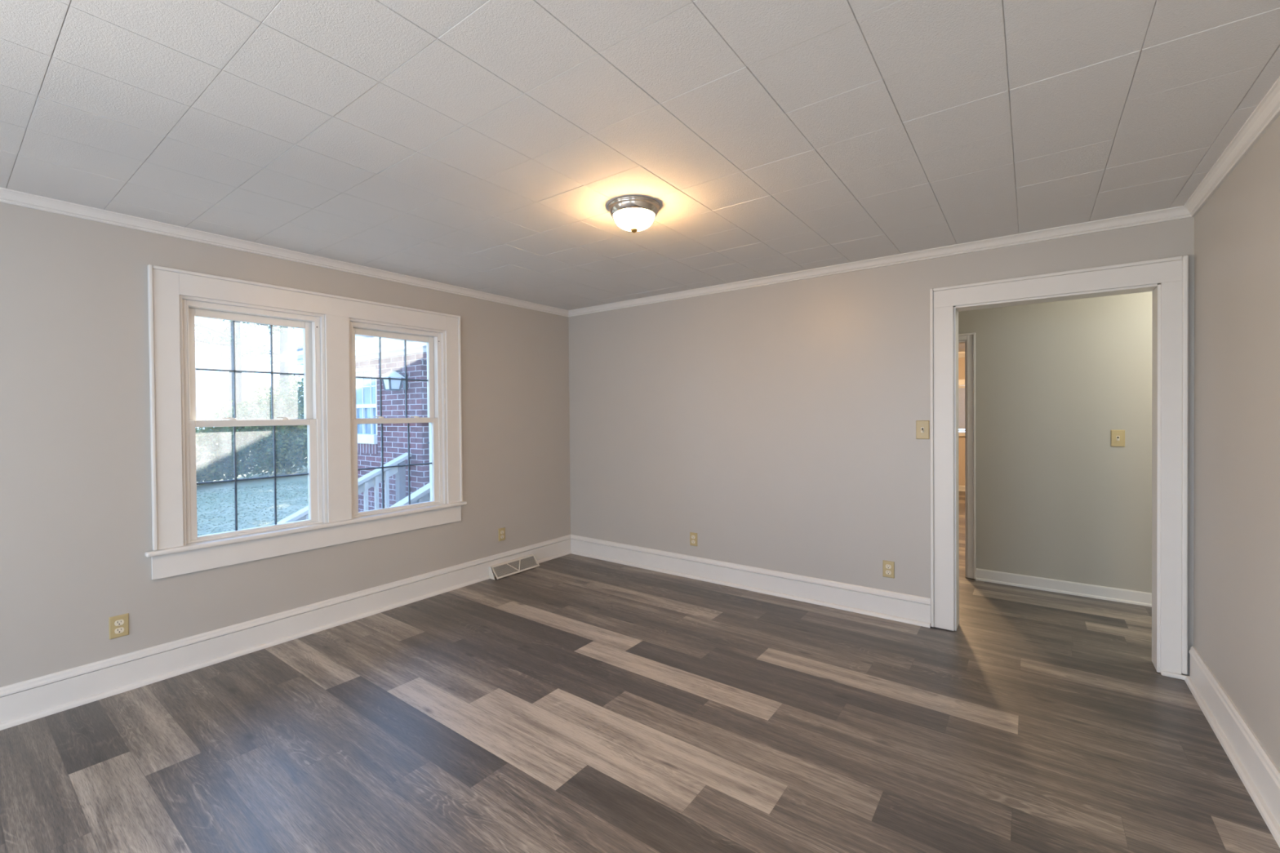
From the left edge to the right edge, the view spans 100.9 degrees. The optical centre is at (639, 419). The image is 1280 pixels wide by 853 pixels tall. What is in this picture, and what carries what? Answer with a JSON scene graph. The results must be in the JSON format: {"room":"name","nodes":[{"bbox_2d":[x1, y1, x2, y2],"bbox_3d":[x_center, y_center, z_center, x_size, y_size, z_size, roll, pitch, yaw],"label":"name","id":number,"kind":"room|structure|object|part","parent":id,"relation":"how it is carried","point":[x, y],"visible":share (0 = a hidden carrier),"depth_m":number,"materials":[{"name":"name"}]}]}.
{"room":"empty living room","nodes":[
{"label":"empty living room","id":0,"kind":"room"},
{"bbox_2d":[0,202,570,687],"bbox_3d":[-2.997,0.176,2.228,0.160,2.370,7.529,0,1,37],"label":"wall","id":1,"kind":"structure","parent":0,"point":[76,497],"depth_m":2.67,"materials":[{"name":"beige paint"}]},
{"bbox_2d":[108,613,128,639],"bbox_3d":[-2.592,1.031,2.632,0.009,0.110,0.072,0,1,37],"label":"electrical outlet","id":2,"kind":"object","parent":1,"relation":"attached to","point":[118,625],"visible":1,"depth_m":2.63,"materials":[{"name":"beige plastic"}]},
{"bbox_2d":[114,626,124,633],"bbox_3d":[-2.591,1.050,2.631,0.006,0.026,0.034,0,1,37],"label":"receptacle","id":3,"kind":"object","parent":2,"relation":"attached to","point":[117,629],"depth_m":2.63,"materials":[{"name":"beige plastic"}]},
{"bbox_2d":[114,619,124,626],"bbox_3d":[-2.591,1.011,2.631,0.006,0.026,0.034,0,1,37],"label":"receptacle","id":4,"kind":"object","parent":2,"relation":"attached to","point":[117,622],"depth_m":2.63,"materials":[{"name":"beige plastic"}]},
{"bbox_2d":[0,186,568,316],"bbox_3d":[-2.877,-0.983,2.219,0.045,0.053,7.369,0,1,37],"label":"crown molding","id":5,"kind":"structure","parent":1,"relation":"attached to","point":[6,196],"depth_m":2.99,"materials":[{"name":"white paint"}]},
{"bbox_2d":[0,534,570,730],"bbox_3d":[-2.862,1.271,2.245,0.036,0.177,7.369,0,1,37],"label":"baseboard","id":6,"kind":"structure","parent":1,"relation":"attached to","point":[31,700],"depth_m":2.96,"materials":[{"name":"white paint"}]},
{"bbox_2d":[144,264,466,580],"bbox_3d":[-2.057,0.005,3.522,0.281,1.622,1.899,0,1,37],"label":"window","id":7,"kind":"structure","parent":1,"relation":"in","point":[313,325],"depth_m":3.18,"materials":[{"name":"white paint"}]},
{"bbox_2d":[195,320,303,419],"bbox_3d":[-2.330,-0.290,3.183,0.009,0.581,0.554,0,1,37],"label":"grille","id":8,"kind":"object","parent":7,"relation":"attached to","point":[234,371],"depth_m":3.21,"materials":[{"name":"metal"}]},
{"bbox_3d":[-2.325,-0.291,3.176,0.036,0.664,0.645,0,1,37],"label":"sash","id":9,"kind":"part","parent":7,"relation":"part of","materials":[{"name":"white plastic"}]},
{"bbox_2d":[196,426,308,530],"bbox_3d":[-2.296,0.343,3.159,0.010,0.606,0.571,0,1,37],"label":"grille","id":10,"kind":"object","parent":7,"relation":"attached to","point":[235,480],"depth_m":3.19,"materials":[{"name":"metal"}]},
{"bbox_3d":[-2.285,0.333,3.156,0.040,0.660,0.653,0,1,37],"label":"sash","id":11,"kind":"part","parent":7,"relation":"part of","materials":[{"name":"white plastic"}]},
{"bbox_3d":[-1.957,0.678,3.459,0.046,0.027,1.899,0,1,37],"label":"window stool","id":12,"kind":"part","parent":7,"relation":"part of","materials":[{"name":"white paint"}]},
{"bbox_2d":[348,318,446,519],"bbox_3d":[-1.817,-0.003,3.885,0.235,1.455,0.815,0,1,37],"label":"window","id":13,"kind":"structure","parent":1,"relation":"in","point":[434,339],"depth_m":3.95,"materials":[{"name":"white paint"}]},
{"bbox_2d":[355,337,427,417],"bbox_3d":[-1.814,-0.301,3.881,0.009,0.581,0.554,0,1,37],"label":"grille","id":14,"kind":"object","parent":13,"relation":"attached to","point":[411,339],"depth_m":3.95,"materials":[{"name":"metal"}]},
{"bbox_3d":[-1.809,-0.303,3.873,0.036,0.664,0.645,0,1,37],"label":"sash","id":15,"kind":"part","parent":13,"relation":"part of","materials":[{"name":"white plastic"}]},
{"bbox_2d":[357,422,431,508],"bbox_3d":[-1.780,0.331,3.857,0.010,0.606,0.571,0,1,37],"label":"grille","id":16,"kind":"object","parent":13,"relation":"attached to","point":[382,467],"depth_m":3.92,"materials":[{"name":"metal"}]},
{"bbox_3d":[-1.768,0.321,3.854,0.040,0.660,0.653,0,1,37],"label":"sash","id":17,"kind":"part","parent":13,"relation":"part of","materials":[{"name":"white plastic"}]},
{"bbox_2d":[497,527,505,541],"bbox_3d":[-1.183,0.987,4.535,0.009,0.110,0.072,0,1,37],"label":"electrical outlet","id":18,"kind":"object","parent":1,"relation":"attached to","point":[501,531],"visible":1,"depth_m":4.53,"materials":[{"name":"beige plastic"}]},
{"bbox_2d":[0,0,1279,351],"bbox_3d":[1.863,-1.116,2.895,7.460,0.121,14.420,0,1,37],"label":"ceiling","id":19,"kind":"structure","parent":0,"point":[486,146],"depth_m":1.83,"materials":[{"name":"tile"}]},
{"bbox_2d":[607,195,660,232],"bbox_3d":[-0.029,-0.972,2.571,0.256,0.130,0.256,0,1,37],"label":"ceiling light","id":20,"kind":"object","parent":19,"relation":"attached to","point":[633,214],"visible":1,"depth_m":2.50,"materials":[{"name":"white glass"}]},
{"bbox_3d":[-0.029,-0.960,2.571,0.197,0.070,0.197,0,1,37],"label":"lamp shade","id":21,"kind":"part","parent":20,"relation":"part of","materials":[{"name":"white glass"}]},
{"bbox_2d":[0,490,1279,852],"bbox_3d":[1.909,1.364,2.837,7.100,0.100,14.431,0,1,37],"label":"floor","id":22,"kind":"structure","parent":0,"point":[571,703],"depth_m":2.21,"materials":[{"name":"plastic"}]},
{"bbox_2d":[488,554,539,579],"bbox_3d":[-1.085,1.272,4.572,0.122,0.098,0.474,0,1,37],"label":"floor vent","id":23,"kind":"object","parent":22,"relation":"in","point":[528,561],"visible":1,"depth_m":4.54,"materials":[{"name":"metal"}]},
{"bbox_2d":[493,556,537,577],"bbox_3d":[-1.070,1.269,4.565,0.063,0.073,0.440,0,1,37],"label":"grille","id":24,"kind":"object","parent":23,"relation":"attached to","point":[528,562],"depth_m":4.56,"materials":[{"name":"metal"}]},
{"bbox_2d":[568,217,1194,675],"bbox_3d":[2.097,0.123,3.226,7.160,2.370,0.140,0,1,37],"label":"wall","id":25,"kind":"structure","parent":0,"point":[774,425],"depth_m":3.88,"materials":[{"name":"beige paint"}]},
{"bbox_2d":[689,532,697,546],"bbox_3d":[0.442,0.992,4.373,0.072,0.110,0.009,0,1,37],"label":"electrical outlet","id":26,"kind":"object","parent":25,"relation":"attached to","point":[693,536],"visible":1,"depth_m":4.37,"materials":[{"name":"beige plastic"}]},
{"bbox_2d":[570,534,930,627],"bbox_3d":[0.568,1.222,4.267,3.142,0.177,0.036,0,1,37],"label":"baseboard","id":27,"kind":"structure","parent":25,"relation":"attached to","point":[885,604],"depth_m":3.97,"materials":[{"name":"white paint"}]},
{"bbox_2d":[568,205,1192,316],"bbox_3d":[1.014,-1.033,3.894,4.306,0.053,0.045,0,1,37],"label":"crown molding","id":28,"kind":"structure","parent":25,"relation":"attached to","point":[1177,212],"depth_m":3.31,"materials":[{"name":"white paint"}]},
{"bbox_2d":[882,560,894,578],"bbox_3d":[1.639,0.989,3.487,0.072,0.110,0.009,0,1,37],"label":"electrical outlet","id":29,"kind":"object","parent":25,"relation":"attached to","point":[888,567],"visible":1,"depth_m":3.48,"materials":[{"name":"beige plastic"}]},
{"bbox_2d":[885,570,891,574],"bbox_3d":[1.638,1.009,3.486,0.034,0.026,0.006,0,1,37],"label":"receptacle","id":30,"kind":"object","parent":29,"relation":"attached to","point":[887,572],"depth_m":3.48,"materials":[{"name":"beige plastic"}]},
{"bbox_2d":[885,564,891,568],"bbox_3d":[1.638,0.970,3.485,0.034,0.026,0.006,0,1,37],"label":"receptacle","id":31,"kind":"object","parent":29,"relation":"attached to","point":[887,566],"depth_m":3.48,"materials":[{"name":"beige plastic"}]},
{"bbox_2d":[915,420,929,439],"bbox_3d":[1.791,0.066,3.352,0.076,0.119,0.021,0,1,37],"label":"light switch","id":32,"kind":"object","parent":25,"relation":"attached to","point":[922,427],"visible":1,"depth_m":3.35,"materials":[{"name":"beige plastic"}]},
{"bbox_2d":[929,255,1189,679],"bbox_3d":[2.334,0.245,3.033,1.161,2.126,0.180,0,1,37],"label":"door frame","id":33,"kind":"structure","parent":25,"relation":"in","point":[1170,304],"depth_m":2.78,"materials":[{"name":"white paint"}]},
{"bbox_2d":[958,357,964,485],"bbox_3d":[6.116,0.034,8.638,7.460,2.370,0.160,0,1,37],"label":"wall","id":34,"kind":"structure","parent":0,"point":[961,360],"depth_m":9.01,"materials":[{"name":"paint"}]},
{"bbox_2d":[958,379,964,436],"bbox_3d":[5.329,-0.197,9.138,1.160,0.965,0.154,0,1,37],"label":"window","id":35,"kind":"structure","parent":34,"relation":"in","point":[961,382],"depth_m":8.97,"materials":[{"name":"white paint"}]},
{"bbox_2d":[958,385,964,431],"bbox_3d":[5.334,-0.187,9.145,0.860,0.775,0.040,0,1,37],"label":"window blind","id":36,"kind":"object","parent":35,"relation":"attached to","point":[961,388],"visible":0.02,"depth_m":9.02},
{"bbox_3d":[5.320,0.256,9.125,1.160,0.060,0.110,0,1,37],"label":"sill","id":37,"kind":"part","parent":35,"relation":"part of","materials":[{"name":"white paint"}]},
{"bbox_2d":[958,351,964,357],"bbox_3d":[6.098,-1.099,8.496,7.000,0.100,0.060,0,1,37],"label":"crown molding","id":38,"kind":"structure","parent":34,"relation":"attached to","point":[961,354],"depth_m":8.96,"materials":[{"name":"white paint"}]},
{"bbox_2d":[959,485,964,491],"bbox_3d":[6.127,1.175,8.534,7.000,0.090,0.024,0,1,37],"label":"baseboard","id":39,"kind":"structure","parent":34,"relation":"attached to","point":[962,488],"depth_m":9.01,"materials":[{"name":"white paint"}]},
{"bbox_2d":[958,291,1152,593],"bbox_3d":[2.906,0.107,4.184,7.000,2.370,0.120,0,1,37],"label":"wall","id":40,"kind":"structure","parent":0,"point":[1055,500],"depth_m":3.92,"materials":[{"name":"paint"}]},
{"bbox_2d":[958,332,976,579],"bbox_3d":[2.312,0.296,4.613,1.055,1.984,0.146,0,1,37],"label":"door frame","id":41,"kind":"structure","parent":40,"relation":"in","point":[968,339],"depth_m":4.27,"materials":[{"name":"white paint"}]},
{"bbox_2d":[975,568,1151,607],"bbox_3d":[4.195,1.246,3.159,3.708,0.090,0.024,0,1,37],"label":"baseboard","id":42,"kind":"structure","parent":40,"relation":"attached to","point":[1126,596],"depth_m":3.92,"materials":[{"name":"white paint"}]},
{"bbox_2d":[1111,430,1124,446],"bbox_3d":[3.384,0.134,3.743,0.076,0.119,0.021,0,1,37],"label":"light switch","id":43,"kind":"object","parent":40,"relation":"attached to","point":[1117,437],"visible":1,"depth_m":3.75,"materials":[{"name":"beige plastic"}]},
{"bbox_2d":[1193,115,1279,769],"bbox_3d":[0.592,0.173,-0.430,0.160,2.370,7.529,0,1,37],"label":"wall","id":44,"kind":"structure","parent":0,"point":[1237,367],"depth_m":2.03,"materials":[{"name":"beige paint"}]},
{"bbox_2d":[1183,75,1279,217],"bbox_3d":[0.547,-0.986,-0.317,0.045,0.053,7.369,0,1,37],"label":"crown molding","id":45,"kind":"structure","parent":44,"relation":"attached to","point":[1268,110],"depth_m":1.99,"materials":[{"name":"white paint"}]},
{"bbox_2d":[1184,646,1279,848],"bbox_3d":[0.564,1.269,-0.305,0.036,0.177,7.347,0,1,37],"label":"baseboard","id":46,"kind":"structure","parent":44,"relation":"attached to","point":[1258,772],"depth_m":2.00,"materials":[{"name":"white paint"}]},
{"label":"outside","id":47,"kind":"structure","parent":0,"visible":0},
{"bbox_2d":[196,432,308,536],"bbox_3d":[-22.639,1.578,26.122,59.830,0.723,65.000,0,1,37],"label":"ground","id":48,"kind":"structure","parent":47,"point":[229,485],"depth_m":11.97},
{"bbox_2d":[195,320,270,415],"bbox_3d":[-17.627,-4.705,23.105,5.709,13.205,5.093,0,1,13],"label":"pine tree","id":49,"kind":"object","parent":48,"relation":"on","point":[238,348],"visible":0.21,"depth_m":23.01,"materials":[{"name":"green plant"}]},
{"bbox_2d":[195,374,307,485],"bbox_3d":[-13.096,0.029,13.161,3.540,3.993,14.834,0,1,22],"label":"hedge","id":50,"kind":"object","parent":48,"relation":"on","point":[291,442],"visible":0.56,"depth_m":15.71,"materials":[{"name":"green plant"}]},
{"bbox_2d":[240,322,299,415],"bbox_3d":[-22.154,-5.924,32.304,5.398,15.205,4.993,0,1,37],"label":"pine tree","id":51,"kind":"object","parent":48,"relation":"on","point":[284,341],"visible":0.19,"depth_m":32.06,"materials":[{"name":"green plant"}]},
{"bbox_2d":[273,452,430,524],"bbox_3d":[-2.870,1.192,5.810,1.520,1.504,1.570,0,1,37],"label":"railing","id":52,"kind":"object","parent":48,"relation":"on","point":[367,481],"depth_m":6.42,"materials":[{"name":"white wood"}]},
{"bbox_3d":[-3.043,1.235,6.735,0.090,1.401,0.090,0,1,37],"label":"newel post","id":53,"kind":"part","parent":52,"relation":"part of","materials":[{"name":"white wood"}]},
{"bbox_3d":[-2.328,0.807,5.383,0.140,0.735,1.540,0,1,37],"label":"handrail","id":54,"kind":"part","parent":52,"relation":"part of","materials":[{"name":"white wood"}]},
{"bbox_2d":[278,334,430,511],"bbox_3d":[-1.237,-0.329,9.571,5.730,4.840,7.280,0,1,37],"label":"house wing","id":55,"kind":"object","parent":48,"relation":"on","point":[395,444],"visible":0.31,"depth_m":7.09,"materials":[{"name":"red brick"}]},
{"bbox_3d":[-4.058,-0.459,7.753,0.960,0.475,0.005,0,1,37],"label":"pane","id":56,"kind":"part","parent":55,"relation":"part of","materials":[{"name":"blue glass"}]},
{"bbox_3d":[-4.042,0.023,7.774,0.960,0.380,0.005,0,1,37],"label":"pane","id":57,"kind":"part","parent":55,"relation":"part of","materials":[{"name":"blue glass"}]},
{"bbox_3d":[-4.062,0.278,7.772,1.090,0.130,0.250,0,1,37],"label":"window sill","id":58,"kind":"part","parent":55,"relation":"part of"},
{"bbox_2d":[381,368,408,391],"bbox_3d":[-3.152,-0.508,6.809,0.220,0.276,0.295,0,1,37],"label":"wall lantern","id":59,"kind":"object","parent":55,"relation":"attached to","point":[388,384],"visible":0.84,"depth_m":6.75,"materials":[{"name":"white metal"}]},
{"bbox_3d":[-3.174,-0.459,6.779,0.170,0.150,0.170,0,1,37],"label":"lantern glass","id":60,"kind":"part","parent":59,"relation":"part of","materials":[{"name":"white glass"}]},
{"bbox_3d":[-3.122,-0.592,6.850,0.022,0.108,0.185,0,1,37],"label":"arm","id":61,"kind":"part","parent":59,"relation":"part of","materials":[{"name":"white metal"}]},
{"bbox_3d":[-3.070,-0.486,6.919,0.090,0.200,0.020,0,1,37],"label":"plate","id":62,"kind":"part","parent":59,"relation":"part of","materials":[{"name":"black metal"}]},
{"bbox_3d":[-2.322,0.281,6.530,0.935,2.040,0.045,0,1,37],"label":"door","id":63,"kind":"part","parent":55,"relation":"part of","materials":[{"name":"white"}]}
]}

